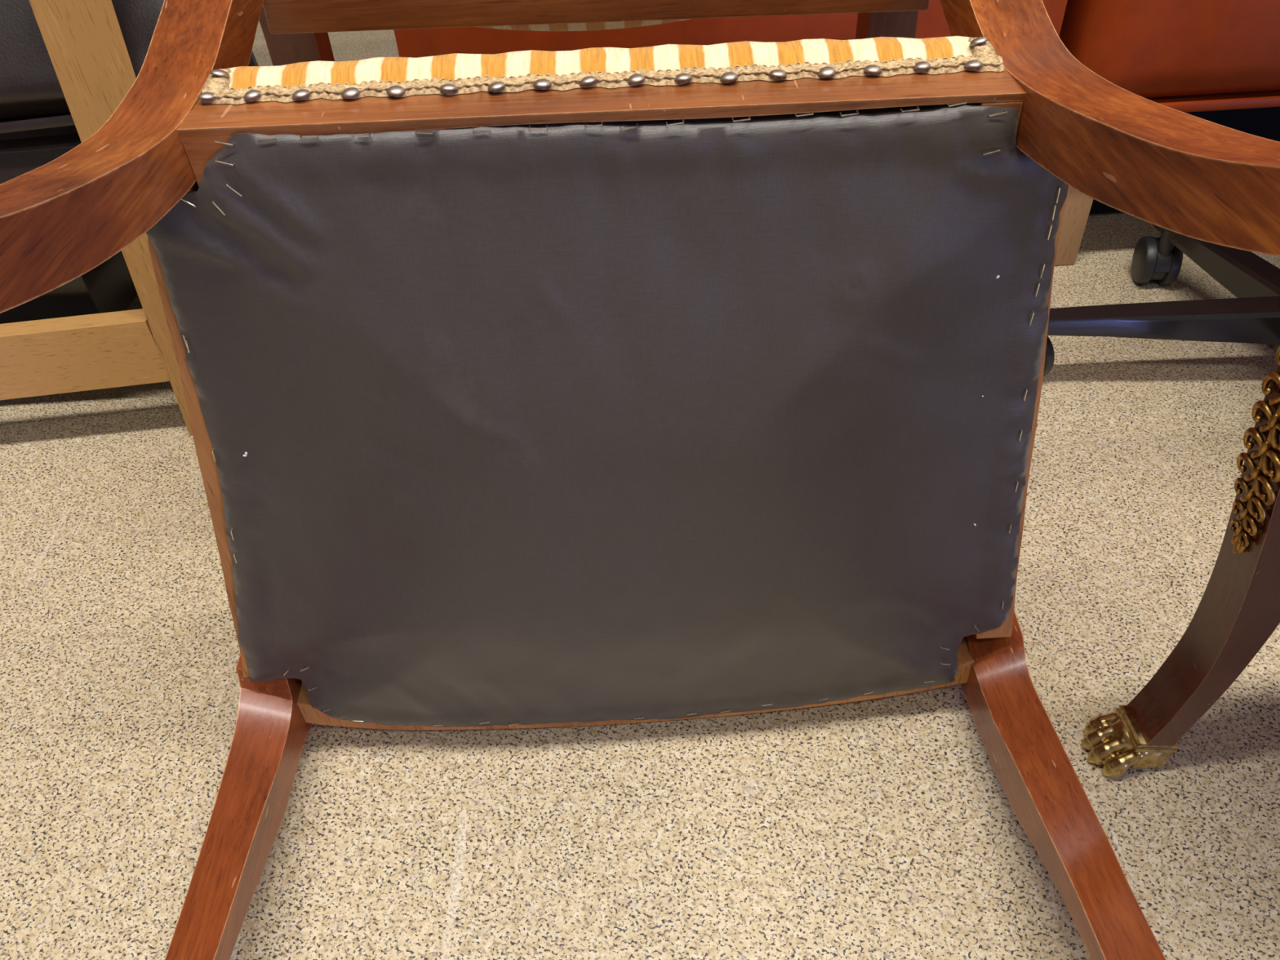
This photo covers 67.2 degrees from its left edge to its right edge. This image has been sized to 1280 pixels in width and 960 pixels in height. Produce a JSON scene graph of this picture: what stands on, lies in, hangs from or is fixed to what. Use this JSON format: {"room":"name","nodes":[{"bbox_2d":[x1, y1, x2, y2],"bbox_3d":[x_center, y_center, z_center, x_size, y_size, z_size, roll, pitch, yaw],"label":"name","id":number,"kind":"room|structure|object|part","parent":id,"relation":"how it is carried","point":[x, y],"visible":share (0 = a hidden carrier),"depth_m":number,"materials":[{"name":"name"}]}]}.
{"room":"furniture store","nodes":[
{"label":"furniture store","id":0,"kind":"room"},
{"bbox_2d":[0,21,1279,959],"bbox_3d":[0.117,0.272,0.654,5.600,0.050,6.000,-4,42,0],"label":"floor","id":1,"kind":"structure","parent":0,"point":[884,828],"depth_m":0.69,"materials":[{"name":"beige carpet"}]},
{"bbox_2d":[0,0,258,435],"bbox_3d":[-0.828,-0.576,0.988,0.977,0.847,0.785,-4,42,0],"label":"lounge chair","id":2,"kind":"object","parent":1,"relation":"on","point":[66,66],"visible":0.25,"depth_m":0.84,"materials":[{"name":"brown wood"}]},
{"bbox_2d":[0,111,121,251],"bbox_3d":[-0.700,-0.447,1.101,0.718,0.146,0.639,-3,42,0],"label":"seat cushion","id":3,"kind":"object","parent":2,"relation":"on","point":[29,140],"depth_m":0.84,"materials":[{"name":"black leather"}]},
{"bbox_3d":[-0.814,-0.362,1.177,0.520,0.085,0.600,-3,42,0],"label":"seat frame","id":4,"kind":"part","parent":2,"relation":"part of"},
{"bbox_3d":[-0.446,-0.272,0.840,0.092,0.560,0.030,-21,45,-18],"label":"leg","id":5,"kind":"part","parent":2,"relation":"part of","materials":[{"name":"brown wood"}]},
{"bbox_2d":[0,0,250,118],"bbox_3d":[-0.707,-0.569,0.990,0.719,0.200,0.640,-3,42,0],"label":"seat cushion","id":6,"kind":"object","parent":2,"relation":"on","point":[111,39],"depth_m":0.79,"materials":[{"name":"black leather"}]},
{"bbox_2d":[0,0,1279,959],"bbox_3d":[-0.015,-0.068,0.530,0.549,0.631,0.880,-4,42,0],"label":"armchair","id":7,"kind":"object","parent":1,"relation":"on","point":[593,386],"visible":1,"depth_m":0.48,"materials":[{"name":"brown wood"}]},
{"bbox_3d":[-0.220,-0.211,0.380,0.039,0.179,0.865,-3,42,0],"label":"leg","id":8,"kind":"part","parent":7,"relation":"part of","materials":[{"name":"brown wood"}]},
{"bbox_3d":[-0.237,-0.014,0.560,0.089,0.353,0.046,-3,42,0],"label":"rail","id":9,"kind":"part","parent":7,"relation":"part of","materials":[{"name":"brown wood"}]},
{"bbox_3d":[-0.253,0.274,0.538,0.032,0.096,0.455,-3,42,0],"label":"leg","id":10,"kind":"part","parent":7,"relation":"part of","materials":[{"name":"brown wood"}]},
{"bbox_3d":[-0.232,-0.083,0.651,0.095,0.510,0.217,-3,42,0],"label":"armrest","id":11,"kind":"part","parent":7,"relation":"part of","materials":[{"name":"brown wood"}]},
{"bbox_3d":[-0.024,-0.297,0.540,0.368,0.068,0.058,-3,42,0],"label":"rail","id":12,"kind":"part","parent":7,"relation":"part of","materials":[{"name":"brown wood"}]},
{"bbox_2d":[228,35,972,89],"bbox_3d":[-0.018,-0.036,0.608,0.527,0.463,0.064,-3,42,0],"label":"seat cushion","id":13,"kind":"object","parent":7,"relation":"on","point":[803,60],"depth_m":0.44,"materials":[{"name":"fabric"}]},
{"bbox_3d":[-0.016,-0.172,0.432,0.364,0.014,0.052,-3,42,0],"label":"rail","id":14,"kind":"part","parent":7,"relation":"part of","materials":[{"name":"brown wood"}]},
{"bbox_3d":[-0.016,-0.179,0.431,0.358,0.012,0.011,-3,42,0],"label":"braid trim","id":15,"kind":"part","parent":7,"relation":"part of","materials":[{"name":"fabric"}]},
{"bbox_3d":[-0.004,0.147,0.717,0.483,0.052,0.046,-3,42,0],"label":"rail","id":16,"kind":"part","parent":7,"relation":"part of","materials":[{"name":"brown wood"}]},
{"bbox_3d":[0.195,-0.108,0.653,0.091,0.505,0.217,-3,42,0],"label":"armrest","id":17,"kind":"part","parent":7,"relation":"part of","materials":[{"name":"brown wood"}]},
{"bbox_3d":[0.213,-0.036,0.564,0.068,0.354,0.046,-3,42,0],"label":"rail","id":18,"kind":"part","parent":7,"relation":"part of","materials":[{"name":"brown wood"}]},
{"bbox_3d":[0.260,0.242,0.538,0.038,0.106,0.455,-3,42,0],"label":"leg","id":19,"kind":"part","parent":7,"relation":"part of","materials":[{"name":"brown wood"}]},
{"bbox_3d":[0.182,-0.231,0.384,0.041,0.180,0.865,-3,42,0],"label":"leg","id":20,"kind":"part","parent":7,"relation":"part of","materials":[{"name":"brown wood"}]},
{"bbox_2d":[393,0,1067,57],"bbox_3d":[0.076,-0.692,1.226,0.670,0.620,0.760,-4,42,0],"label":"chair","id":21,"kind":"object","parent":1,"relation":"on","point":[931,23],"visible":0.07,"depth_m":0.94,"materials":[{"name":"leather"}]},
{"bbox_2d":[1043,223,1279,376],"bbox_3d":[0.680,-0.458,0.641,0.660,1.000,0.525,-4,42,0],"label":"office chair","id":22,"kind":"object","parent":1,"relation":"on","point":[1253,317],"visible":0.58,"depth_m":0.95,"materials":[{"name":"black metal"}]},
{"bbox_3d":[0.516,-0.157,0.959,0.256,0.036,0.036,-1,42,3],"label":"arm","id":23,"kind":"part","parent":22,"relation":"part of"},
{"bbox_3d":[0.630,-0.237,1.040,0.036,0.036,0.204,-13,43,-10],"label":"arm","id":24,"kind":"part","parent":22,"relation":"part of"},
{"bbox_2d":[1054,0,1279,265],"bbox_3d":[0.820,-0.738,1.226,0.773,0.620,0.760,-4,42,0],"label":"chair","id":25,"kind":"object","parent":1,"relation":"on","point":[1216,61],"visible":0.35,"depth_m":0.99,"materials":[{"name":"leather"}]},
{"bbox_3d":[0.502,-0.353,1.131,0.055,0.204,0.045,-3,42,0],"label":"leg","id":26,"kind":"part","parent":25,"relation":"part of","materials":[{"name":"brown wood"}]},
{"bbox_3d":[0.825,-0.661,1.300,0.765,0.010,0.752,-3,42,0],"label":"trim","id":27,"kind":"part","parent":25,"relation":"part of","materials":[{"name":"orange leather"}]},
{"bbox_2d":[1081,346,1279,777],"bbox_3d":[0.573,-0.043,0.263,0.542,0.900,0.376,-4,42,0],"label":"table leg","id":28,"kind":"object","parent":1,"relation":"on","point":[1237,611],"visible":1,"depth_m":0.58,"materials":[{"name":"brown wood"}]},
{"bbox_3d":[0.349,0.030,0.538,0.052,0.396,0.032,-3,42,0],"label":"leg","id":29,"kind":"part","parent":28,"relation":"part of","materials":[{"name":"brown wood"}]}
]}

